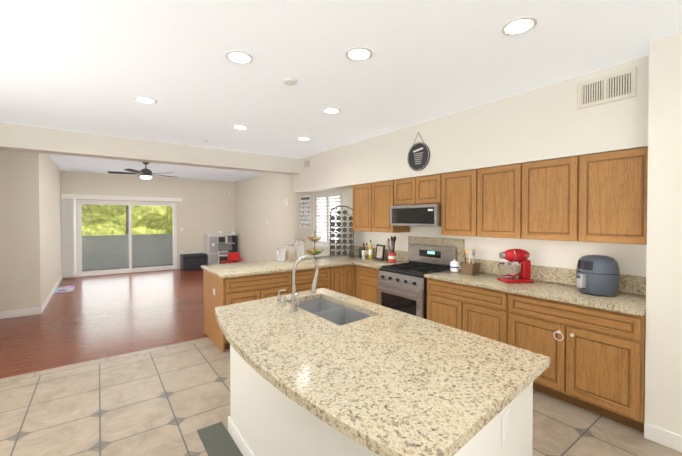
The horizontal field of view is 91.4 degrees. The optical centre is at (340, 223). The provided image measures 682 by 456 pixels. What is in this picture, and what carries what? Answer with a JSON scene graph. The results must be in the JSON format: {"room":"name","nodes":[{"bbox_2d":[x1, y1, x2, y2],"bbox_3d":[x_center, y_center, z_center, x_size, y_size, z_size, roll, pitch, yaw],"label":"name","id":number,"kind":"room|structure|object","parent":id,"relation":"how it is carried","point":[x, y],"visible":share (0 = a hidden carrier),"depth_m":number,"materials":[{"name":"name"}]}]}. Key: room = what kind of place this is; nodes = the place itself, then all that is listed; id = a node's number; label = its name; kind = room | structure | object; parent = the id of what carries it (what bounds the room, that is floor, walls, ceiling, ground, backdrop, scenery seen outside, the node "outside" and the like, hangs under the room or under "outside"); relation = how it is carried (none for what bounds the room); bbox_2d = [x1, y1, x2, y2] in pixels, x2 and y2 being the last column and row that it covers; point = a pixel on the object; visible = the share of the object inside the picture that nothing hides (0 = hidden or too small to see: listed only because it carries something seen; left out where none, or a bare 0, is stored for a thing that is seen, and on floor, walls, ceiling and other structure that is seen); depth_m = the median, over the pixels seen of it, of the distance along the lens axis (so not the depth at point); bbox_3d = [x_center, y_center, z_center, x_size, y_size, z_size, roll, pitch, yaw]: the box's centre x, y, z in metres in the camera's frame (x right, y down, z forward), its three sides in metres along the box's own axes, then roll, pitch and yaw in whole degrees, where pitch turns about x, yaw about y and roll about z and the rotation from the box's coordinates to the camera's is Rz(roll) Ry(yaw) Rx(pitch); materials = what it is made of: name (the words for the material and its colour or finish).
{"room":"kitchen","nodes":[
{"label":"kitchen","id":0,"kind":"room"},
{"bbox_2d":[0,150,61,311],"bbox_3d":[-6.729,0.065,6.675,1.450,2.830,4.000,-1,1,-36],"label":"wall","id":1,"kind":"structure","parent":0,"point":[30,234],"depth_m":5.41,"materials":[{"name":"paint"}]},
{"bbox_2d":[0,307,39,318],"bbox_3d":[-5.551,1.448,5.069,1.440,0.110,0.014,-1,1,-36],"label":"baseboard","id":2,"kind":"structure","parent":1,"relation":"attached to","point":[32,311],"depth_m":5.35,"materials":[{"name":"white wood"}]},
{"bbox_2d":[40,275,61,313],"bbox_3d":[-6.104,1.419,7.079,0.014,0.110,3.914,-1,1,-36],"label":"baseboard","id":3,"kind":"structure","parent":1,"relation":"attached to","point":[50,295],"depth_m":6.39,"materials":[{"name":"white wood"}]},
{"bbox_2d":[0,269,207,378],"bbox_3d":[-4.056,1.505,7.035,6.170,0.060,6.900,-1,1,-36],"label":"floor","id":4,"kind":"structure","parent":0,"point":[88,318],"depth_m":5.10,"materials":[{"name":"brown wood"}]},
{"bbox_2d":[55,285,74,292],"bbox_3d":[-6.134,1.464,7.407,0.310,0.012,0.750,-1,1,-36],"label":"play mat","id":5,"kind":"object","parent":4,"relation":"on","point":[64,289],"visible":0.96,"depth_m":7.34,"materials":[{"name":"multicoloured"}]},
{"bbox_2d":[180,253,206,270],"bbox_3d":[-4.601,1.193,10.383,0.704,0.470,0.424,-1,1,-36],"label":"storage bench","id":6,"kind":"object","parent":4,"relation":"on","point":[194,261],"visible":0.9,"depth_m":10.21,"materials":[{"name":"fabric"}]},
{"bbox_2d":[204,231,237,264],"bbox_3d":[-3.917,0.837,10.900,0.960,1.166,0.422,-1,1,-36],"label":"toy","id":7,"kind":"object","parent":4,"relation":"on","point":[219,246],"visible":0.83,"depth_m":10.77,"materials":[{"name":"plastic"}]},
{"bbox_2d":[228,252,242,262],"bbox_3d":[-3.325,1.176,10.484,0.380,0.500,0.320,-1,1,-36],"label":"chair","id":8,"kind":"object","parent":4,"relation":"on","point":[233,256],"depth_m":10.56,"materials":[{"name":"plastic"}]},
{"bbox_2d":[61,171,234,278],"bbox_3d":[-6.105,0.022,9.697,6.320,2.830,0.150,-1,1,-36],"label":"wall","id":9,"kind":"structure","parent":0,"point":[204,207],"depth_m":10.46,"materials":[{"name":"paint"}]},
{"bbox_2d":[61,194,181,276],"bbox_3d":[-6.200,0.308,9.476,3.080,2.165,0.098,-1,1,-36],"label":"vertical blinds","id":10,"kind":"object","parent":9,"relation":"attached to","point":[68,235],"visible":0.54,"depth_m":8.78,"materials":[{"name":"plastic"}]},
{"bbox_2d":[76,200,176,276],"bbox_3d":[-6.117,0.398,9.669,2.454,2.074,0.110,-1,1,-36],"label":"sliding door","id":11,"kind":"structure","parent":9,"relation":"in","point":[129,269],"depth_m":9.61,"materials":[{"name":"glass"}]},
{"bbox_2d":[0,337,681,455],"bbox_3d":[-0.183,1.580,1.722,6.170,0.060,6.250,-1,1,-36],"label":"floor","id":12,"kind":"structure","parent":0,"point":[169,400],"depth_m":2.69,"materials":[{"name":"beige tile"}]},
{"bbox_2d":[197,422,241,455],"bbox_3d":[-0.274,1.550,1.532,0.180,0.006,2.450,-1,1,-36],"label":"mat","id":13,"kind":"object","parent":12,"relation":"on","point":[216,439],"visible":1,"depth_m":2.34,"materials":[{"name":"grey fabric"}]},
{"bbox_2d":[203,271,296,352],"bbox_3d":[-1.255,1.070,4.541,0.967,0.880,0.881,-1,1,-36],"label":"base cabinet","id":14,"kind":"object","parent":12,"relation":"on","point":[216,292],"depth_m":4.17,"materials":[{"name":"brown wood"}]},
{"bbox_2d":[201,255,372,278],"bbox_3d":[-0.606,0.603,5.032,2.632,0.039,0.980,-1,1,-36],"label":"countertop","id":15,"kind":"structure","parent":14,"relation":"on","point":[267,267],"depth_m":4.65,"materials":[{"name":"beige stone"}]},
{"bbox_2d":[277,247,286,260],"bbox_3d":[-0.929,0.481,5.167,0.106,0.198,0.106,-1,1,-36],"label":"canister","id":16,"kind":"object","parent":15,"relation":"on","point":[281,256],"depth_m":5.14,"materials":[{"name":"ceramic"}]},
{"bbox_2d":[284,244,295,259],"bbox_3d":[-0.815,0.454,5.299,0.126,0.248,0.126,-1,1,-36],"label":"canister","id":17,"kind":"object","parent":15,"relation":"on","point":[289,255],"depth_m":5.26,"materials":[{"name":"ceramic"}]},
{"bbox_2d":[295,239,303,258],"bbox_3d":[-0.666,0.418,5.382,0.116,0.318,0.116,-1,1,-36],"label":"canister","id":18,"kind":"object","parent":15,"relation":"on","point":[299,250],"depth_m":5.34,"materials":[{"name":"ceramic"}]},
{"bbox_2d":[305,230,323,257],"bbox_3d":[-0.436,0.342,5.524,0.307,0.466,0.307,-1,1,-36],"label":"fruit basket","id":19,"kind":"object","parent":15,"relation":"on","point":[314,239],"visible":1,"depth_m":5.49,"materials":[{"name":"metal"}]},
{"bbox_2d":[330,206,353,256],"bbox_3d":[0.019,0.128,5.748,0.400,0.856,0.312,0,1,2],"label":"wine rack","id":20,"kind":"object","parent":15,"relation":"on","point":[338,241],"visible":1,"depth_m":5.60,"materials":[{"name":"metal"}]},
{"bbox_2d":[361,242,365,257],"bbox_3d":[0.369,0.440,5.438,0.064,0.272,0.155,0,1,3],"label":"oil bottle","id":21,"kind":"object","parent":15,"relation":"on","point":[364,252],"depth_m":5.46,"materials":[{"name":"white glass"}]},
{"bbox_2d":[367,240,372,258],"bbox_3d":[0.484,0.425,5.466,0.068,0.302,0.066,-1,1,-36],"label":"oil bottle","id":22,"kind":"object","parent":15,"relation":"on","point":[369,252],"depth_m":5.44,"materials":[{"name":"yellow glass"}]},
{"bbox_2d":[375,244,384,260],"bbox_3d":[0.632,0.458,5.295,0.078,0.240,0.230,0,1,-24],"label":"picture frame","id":23,"kind":"object","parent":15,"relation":"on","point":[380,251],"visible":1,"depth_m":5.28,"materials":[{"name":"black wood"}]},
{"bbox_2d":[297,267,336,291],"bbox_3d":[-0.658,1.064,4.963,0.744,0.880,0.861,-1,1,-36],"label":"base cabinet","id":24,"kind":"object","parent":12,"relation":"on","point":[327,276],"depth_m":4.70,"materials":[{"name":"brown wood"}]},
{"bbox_2d":[337,267,348,294],"bbox_3d":[-0.314,1.061,5.214,0.354,0.880,0.861,-1,1,-36],"label":"base cabinet","id":25,"kind":"object","parent":12,"relation":"on","point":[342,272],"depth_m":4.93,"materials":[{"name":"brown wood"}]},
{"bbox_2d":[349,267,352,296],"bbox_3d":[-0.148,1.059,5.335,0.286,0.880,0.861,-1,1,-36],"label":"base cabinet","id":26,"kind":"object","parent":12,"relation":"on","point":[350,268],"depth_m":5.02,"materials":[{"name":"brown wood"}]},
{"bbox_2d":[353,263,381,303],"bbox_3d":[0.618,1.064,5.008,0.689,0.880,0.583,-1,1,-36],"label":"base cabinet","id":27,"kind":"object","parent":12,"relation":"on","point":[365,279],"depth_m":4.85,"materials":[{"name":"brown wood"}]},
{"bbox_2d":[361,259,400,266],"bbox_3d":[0.632,0.603,4.989,0.682,0.039,0.548,-1,1,-36],"label":"countertop","id":28,"kind":"structure","parent":27,"relation":"on","point":[368,262],"depth_m":4.94,"materials":[{"name":"beige stone"}]},
{"bbox_2d":[387,236,395,262],"bbox_3d":[0.759,0.385,5.021,0.117,0.395,0.156,-1,1,-36],"label":"utensil crock","id":29,"kind":"object","parent":28,"relation":"on","point":[392,257],"visible":1,"depth_m":4.98,"materials":[{"name":"red ceramic"}]},
{"bbox_2d":[228,347,532,455],"bbox_3d":[0.043,1.106,2.020,0.903,0.879,1.959,-1,1,-36],"label":"kitchen island","id":30,"kind":"object","parent":12,"relation":"on","point":[260,423],"depth_m":1.84,"materials":[{"name":"paint"}]},
{"bbox_2d":[215,288,549,455],"bbox_3d":[-0.019,0.646,1.979,1.146,0.039,2.066,-1,1,-36],"label":"island countertop","id":31,"kind":"structure","parent":30,"relation":"on","point":[390,382],"depth_m":1.43,"materials":[{"name":"beige stone"}]},
{"bbox_2d":[275,290,286,306],"bbox_3d":[-0.437,0.567,2.547,0.084,0.101,0.149,-1,1,-36],"label":"faucet","id":32,"kind":"object","parent":31,"relation":"on","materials":[{"name":"silver metal"}]},
{"bbox_2d":[287,255,322,310],"bbox_3d":[-0.240,0.426,2.382,0.259,0.387,0.139,-1,1,-36],"label":"faucet","id":33,"kind":"object","parent":31,"relation":"on","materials":[{"name":"silver metal"}]},
{"bbox_2d":[303,299,370,322],"bbox_3d":[-0.091,0.756,2.475,0.380,0.219,0.811,-1,1,-36],"label":"sink","id":34,"kind":"object","parent":31,"relation":"in","point":[337,312],"depth_m":2.61,"materials":[{"name":"grey metal"}]},
{"bbox_2d":[377,244,456,318],"bbox_3d":[0.980,0.909,4.423,0.746,1.205,0.770,-1,1,-36],"label":"range","id":35,"kind":"object","parent":12,"relation":"on","point":[401,287],"visible":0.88,"depth_m":4.32,"materials":[{"name":"silver metal"}]},
{"bbox_2d":[427,279,496,340],"bbox_3d":[1.577,1.082,3.728,0.648,0.880,1.047,-1,1,-36],"label":"base cabinet","id":36,"kind":"object","parent":12,"relation":"on","point":[473,310],"depth_m":3.55,"materials":[{"name":"brown wood"}]},
{"bbox_2d":[497,291,645,431],"bbox_3d":[2.112,1.092,2.994,0.648,0.880,1.045,-1,1,-36],"label":"base cabinet","id":37,"kind":"object","parent":12,"relation":"on","point":[592,347],"depth_m":2.67,"materials":[{"name":"brown wood"}]},
{"bbox_2d":[425,267,645,318],"bbox_3d":[1.830,0.626,3.345,0.682,0.039,1.954,-1,1,-36],"label":"countertop","id":38,"kind":"structure","parent":37,"relation":"on","point":[628,304],"depth_m":2.99,"materials":[{"name":"beige stone"}]},
{"bbox_2d":[450,259,459,271],"bbox_3d":[1.410,0.518,4.131,0.112,0.152,0.142,-1,1,-36],"label":"canister","id":39,"kind":"object","parent":38,"relation":"on","point":[454,265],"visible":1,"depth_m":4.09,"materials":[{"name":"white ceramic"}]},
{"bbox_2d":[460,249,480,274],"bbox_3d":[1.536,0.450,3.957,0.170,0.294,0.173,-1,1,-36],"label":"utensil basket","id":40,"kind":"object","parent":38,"relation":"on","point":[470,268],"visible":1,"depth_m":3.93,"materials":[{"name":"wood"}]},
{"bbox_2d":[497,249,533,282],"bbox_3d":[1.804,0.432,3.453,0.346,0.343,0.306,-1,1,-36],"label":"stand mixer","id":41,"kind":"object","parent":38,"relation":"on","point":[520,269],"visible":1,"depth_m":3.40,"materials":[{"name":"red metal"}]},
{"bbox_2d":[576,255,619,295],"bbox_3d":[2.219,0.445,2.894,0.356,0.334,0.308,-1,1,-36],"label":"air fryer","id":42,"kind":"object","parent":38,"relation":"on","point":[597,275],"visible":1,"depth_m":2.80,"materials":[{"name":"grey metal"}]},
{"bbox_2d":[0,0,681,181],"bbox_3d":[-2.232,-1.378,4.364,6.320,0.120,13.300,-1,1,-36],"label":"ceiling","id":43,"kind":"structure","parent":0,"point":[92,66],"depth_m":2.68,"materials":[{"name":"paint"}]},
{"bbox_2d":[108,162,177,178],"bbox_3d":[-4.334,-1.168,7.376,1.374,0.385,1.322,-1,1,-36],"label":"ceiling fan","id":44,"kind":"object","parent":43,"relation":"hanging from","point":[145,173],"visible":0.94,"depth_m":7.24,"materials":[{"name":"metal"}]},
{"bbox_2d":[134,96,156,103],"bbox_3d":[-2.064,-1.302,3.522,0.210,0.008,0.210,-1,1,-36],"label":"recessed light","id":45,"kind":"object","parent":43,"relation":"in","point":[143,99],"visible":1,"depth_m":3.52,"materials":[{"name":"white plastic"}]},
{"bbox_2d":[0,123,299,174],"bbox_3d":[-3.086,-1.179,5.538,6.020,0.310,0.300,-1,1,-36],"label":"ceiling beam","id":46,"kind":"structure","parent":43,"relation":"attached to","point":[21,138],"depth_m":5.24,"materials":[{"name":"paint"}]},
{"bbox_2d":[225,51,252,63],"bbox_3d":[-0.792,-1.289,2.593,0.210,0.008,0.210,-1,1,-36],"label":"recessed light","id":47,"kind":"object","parent":43,"relation":"in","point":[239,57],"visible":1,"depth_m":2.59,"materials":[{"name":"white plastic"}]},
{"bbox_2d":[233,125,247,129],"bbox_3d":[-1.377,-1.317,4.567,0.210,0.008,0.210,-1,1,-36],"label":"recessed light","id":48,"kind":"object","parent":43,"relation":"in","point":[242,127],"visible":1,"depth_m":4.58,"materials":[{"name":"white plastic"}]},
{"bbox_2d":[283,77,296,84],"bbox_3d":[-0.460,-1.281,3.021,0.130,0.034,0.130,-1,1,-36],"label":"smoke detector","id":49,"kind":"object","parent":43,"relation":"attached to","point":[289,81],"visible":1,"depth_m":2.99,"materials":[{"name":"white plastic"}]},
{"bbox_2d":[297,137,309,140],"bbox_3d":[-0.586,-1.326,5.230,0.210,0.008,0.210,-1,1,-36],"label":"recessed light","id":50,"kind":"object","parent":43,"relation":"in","point":[303,138],"visible":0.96,"depth_m":5.21,"materials":[{"name":"white plastic"}]},
{"bbox_2d":[322,107,339,113],"bbox_3d":[-0.113,-1.307,3.868,0.210,0.008,0.210,-1,1,-36],"label":"recessed light","id":51,"kind":"object","parent":43,"relation":"in","point":[330,110],"visible":1,"depth_m":3.86,"materials":[{"name":"white plastic"}]},
{"bbox_2d":[345,47,372,60],"bbox_3d":[0.137,-1.288,2.540,0.210,0.008,0.210,-1,1,-36],"label":"recessed light","id":52,"kind":"object","parent":43,"relation":"in","point":[358,54],"visible":1,"depth_m":2.54,"materials":[{"name":"white plastic"}]},
{"bbox_2d":[293,55,648,193],"bbox_3d":[0.825,-0.979,4.978,0.358,0.695,5.818,-1,1,-36],"label":"soffit","id":53,"kind":"structure","parent":43,"relation":"attached to","point":[549,122],"depth_m":3.48,"materials":[{"name":"paint"}]},
{"bbox_2d":[303,158,309,168],"bbox_3d":[-0.697,-1.211,6.741,0.017,0.180,0.270,-1,1,-36],"label":"air vent","id":54,"kind":"object","parent":53,"relation":"attached to","point":[306,163],"visible":1,"depth_m":6.73,"materials":[{"name":"beige metal"}]},
{"bbox_2d":[408,132,429,170],"bbox_3d":[1.019,-0.948,4.388,0.019,0.510,0.370,-1,1,-36],"label":"kitchen sign","id":55,"kind":"object","parent":53,"relation":"attached to","point":[418,156],"visible":0.98,"depth_m":4.38,"materials":[{"name":"metal"}]},
{"bbox_2d":[577,67,636,108],"bbox_3d":[2.198,-1.115,2.770,0.017,0.230,0.400,-1,1,-36],"label":"return air vent","id":56,"kind":"object","parent":53,"relation":"attached to","point":[617,86],"visible":1,"depth_m":2.75,"materials":[{"name":"white metal"}]},
{"bbox_2d":[501,16,537,35],"bbox_3d":[1.160,-1.283,2.172,0.210,0.008,0.210,-1,1,-36],"label":"recessed light","id":57,"kind":"object","parent":43,"relation":"in","point":[519,26],"visible":1,"depth_m":2.17,"materials":[{"name":"white plastic"}]},
{"bbox_2d":[235,173,646,276],"bbox_3d":[-0.455,0.058,7.183,0.150,2.830,10.870,-1,1,-36],"label":"wall","id":58,"kind":"structure","parent":0,"point":[259,201],"depth_m":7.21,"materials":[{"name":"paint"}]},
{"bbox_2d":[300,195,310,227],"bbox_3d":[-0.808,-0.262,7.509,0.031,0.740,0.500,-1,1,-36],"label":"wall sign","id":59,"kind":"object","parent":58,"relation":"attached to","point":[305,211],"visible":1,"depth_m":7.50,"materials":[{"name":"white plastic"}]},
{"bbox_2d":[313,190,341,250],"bbox_3d":[-0.275,-0.067,6.836,0.073,1.170,1.060,-1,1,-36],"label":"window shutters","id":60,"kind":"object","parent":58,"relation":"attached to","point":[327,195],"visible":0.67,"depth_m":6.86,"materials":[{"name":"white wood"}]},
{"bbox_2d":[353,183,368,230],"bbox_3d":[0.491,-0.253,5.446,0.356,0.760,0.542,-1,1,-36],"label":"upper cabinet","id":61,"kind":"object","parent":58,"relation":"attached to","point":[360,192],"depth_m":5.37,"materials":[{"name":"brown wood"}]},
{"bbox_2d":[369,180,409,232],"bbox_3d":[0.736,-0.248,5.110,0.356,0.760,0.542,-1,1,-36],"label":"upper cabinet","id":62,"kind":"object","parent":58,"relation":"attached to","point":[380,193],"depth_m":4.99,"materials":[{"name":"brown wood"}]},
{"bbox_2d":[393,178,408,202],"bbox_3d":[1.034,-0.440,4.699,0.356,0.365,0.466,-1,1,-36],"label":"upper cabinet","id":63,"kind":"object","parent":58,"relation":"attached to","point":[400,186],"depth_m":4.66,"materials":[{"name":"brown wood"}]},
{"bbox_2d":[404,240,407,248],"bbox_3d":[0.988,0.322,5.074,0.006,0.120,0.075,-1,1,-36],"label":"switch plate","id":64,"kind":"object","parent":58,"relation":"attached to","point":[405,242],"depth_m":5.06,"materials":[{"name":"white plastic"}]},
{"bbox_2d":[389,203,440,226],"bbox_3d":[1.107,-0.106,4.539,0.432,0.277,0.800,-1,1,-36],"label":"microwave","id":65,"kind":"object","parent":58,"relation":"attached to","point":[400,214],"depth_m":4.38,"materials":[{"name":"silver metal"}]},
{"bbox_2d":[390,204,440,226],"bbox_3d":[1.107,-0.104,4.539,0.432,0.281,0.800,-1,1,-36],"label":"microwave","id":66,"kind":"object","parent":58,"relation":"attached to","point":[401,215],"depth_m":4.36,"materials":[{"name":"metal"}]},
{"bbox_2d":[409,174,440,202],"bbox_3d":[1.242,-0.436,4.414,0.356,0.365,0.466,-1,1,-36],"label":"upper cabinet","id":67,"kind":"object","parent":58,"relation":"attached to","point":[423,189],"depth_m":4.32,"materials":[{"name":"brown wood"}]},
{"bbox_2d":[441,170,468,235],"bbox_3d":[1.541,-0.232,4.006,0.356,0.760,0.547,-1,1,-36],"label":"upper cabinet","id":68,"kind":"object","parent":58,"relation":"attached to","point":[454,185],"depth_m":3.96,"materials":[{"name":"brown wood"}]},
{"bbox_2d":[467,245,472,254],"bbox_3d":[1.624,0.335,4.201,0.006,0.120,0.075,-1,1,-36],"label":"switch plate","id":69,"kind":"object","parent":58,"relation":"attached to","point":[470,247],"depth_m":4.19,"materials":[{"name":"white plastic"}]},
{"bbox_2d":[469,165,512,237],"bbox_3d":[1.808,-0.227,3.640,0.356,0.760,0.611,-1,1,-36],"label":"upper cabinet","id":70,"kind":"object","parent":58,"relation":"attached to","point":[490,189],"depth_m":3.59,"materials":[{"name":"brown wood"}]},
{"bbox_2d":[349,247,645,294],"bbox_3d":[1.417,0.514,4.472,0.020,0.155,4.266,-1,1,-36],"label":"backsplash","id":71,"kind":"structure","parent":58,"relation":"attached to","point":[636,285],"depth_m":3.41,"materials":[{"name":"beige stone"}]},
{"bbox_2d":[536,250,542,261],"bbox_3d":[2.107,0.344,3.539,0.006,0.120,0.075,-1,1,-36],"label":"switch plate","id":72,"kind":"object","parent":58,"relation":"attached to","point":[539,255],"depth_m":3.53,"materials":[{"name":"white plastic"}]},
{"bbox_2d":[513,157,568,240],"bbox_3d":[2.095,-0.222,3.246,0.356,0.760,0.616,-1,1,-36],"label":"upper cabinet","id":73,"kind":"object","parent":58,"relation":"attached to","point":[540,188],"depth_m":3.19,"materials":[{"name":"brown wood"}]},
{"bbox_2d":[565,147,647,244],"bbox_3d":[2.370,-0.216,2.870,0.356,0.760,0.568,-1,1,-36],"label":"upper cabinet","id":74,"kind":"object","parent":58,"relation":"attached to","point":[608,190],"depth_m":2.76,"materials":[{"name":"brown wood"}]},
{"bbox_2d":[644,31,681,435],"bbox_3d":[3.212,0.136,1.626,0.770,2.830,2.428,-1,1,-36],"label":"wall","id":75,"kind":"structure","parent":0,"point":[663,376],"depth_m":2.31,"materials":[{"name":"paint"}]},
{"bbox_2d":[644,422,681,452],"bbox_3d":[2.851,1.498,1.475,0.014,0.110,2.278,-1,1,-36],"label":"baseboard","id":76,"kind":"structure","parent":75,"relation":"attached to","point":[669,439],"depth_m":2.31,"materials":[{"name":"white wood"}]},
{"label":"outside","id":77,"kind":"structure","parent":0,"visible":0},
{"bbox_2d":[82,264,172,271],"bbox_3d":[-6.673,1.481,10.480,7.000,0.050,1.750,-1,1,-36],"label":"floor","id":78,"kind":"structure","parent":77,"point":[127,267],"depth_m":10.93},
{"bbox_2d":[82,233,172,269],"bbox_3d":[-7.099,0.938,11.058,7.000,1.120,0.260,-1,1,-36],"label":"parapet","id":79,"kind":"object","parent":78,"relation":"on","point":[143,250],"depth_m":10.93,"materials":[{"name":"grey paint"}]},
{"bbox_2d":[321,196,338,241],"bbox_3d":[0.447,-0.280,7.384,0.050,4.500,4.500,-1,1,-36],"label":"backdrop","id":80,"kind":"structure","parent":77,"point":[325,217],"depth_m":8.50,"materials":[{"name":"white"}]},
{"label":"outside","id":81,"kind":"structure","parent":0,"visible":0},
{"bbox_2d":[81,204,172,235],"bbox_3d":[-11.824,-3.649,15.779,60.000,22.000,7.601,-1,1,-36],"label":"trees","id":82,"kind":"object","parent":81,"point":[135,225],"depth_m":16.11,"materials":[{"name":"green plant"}]}
]}

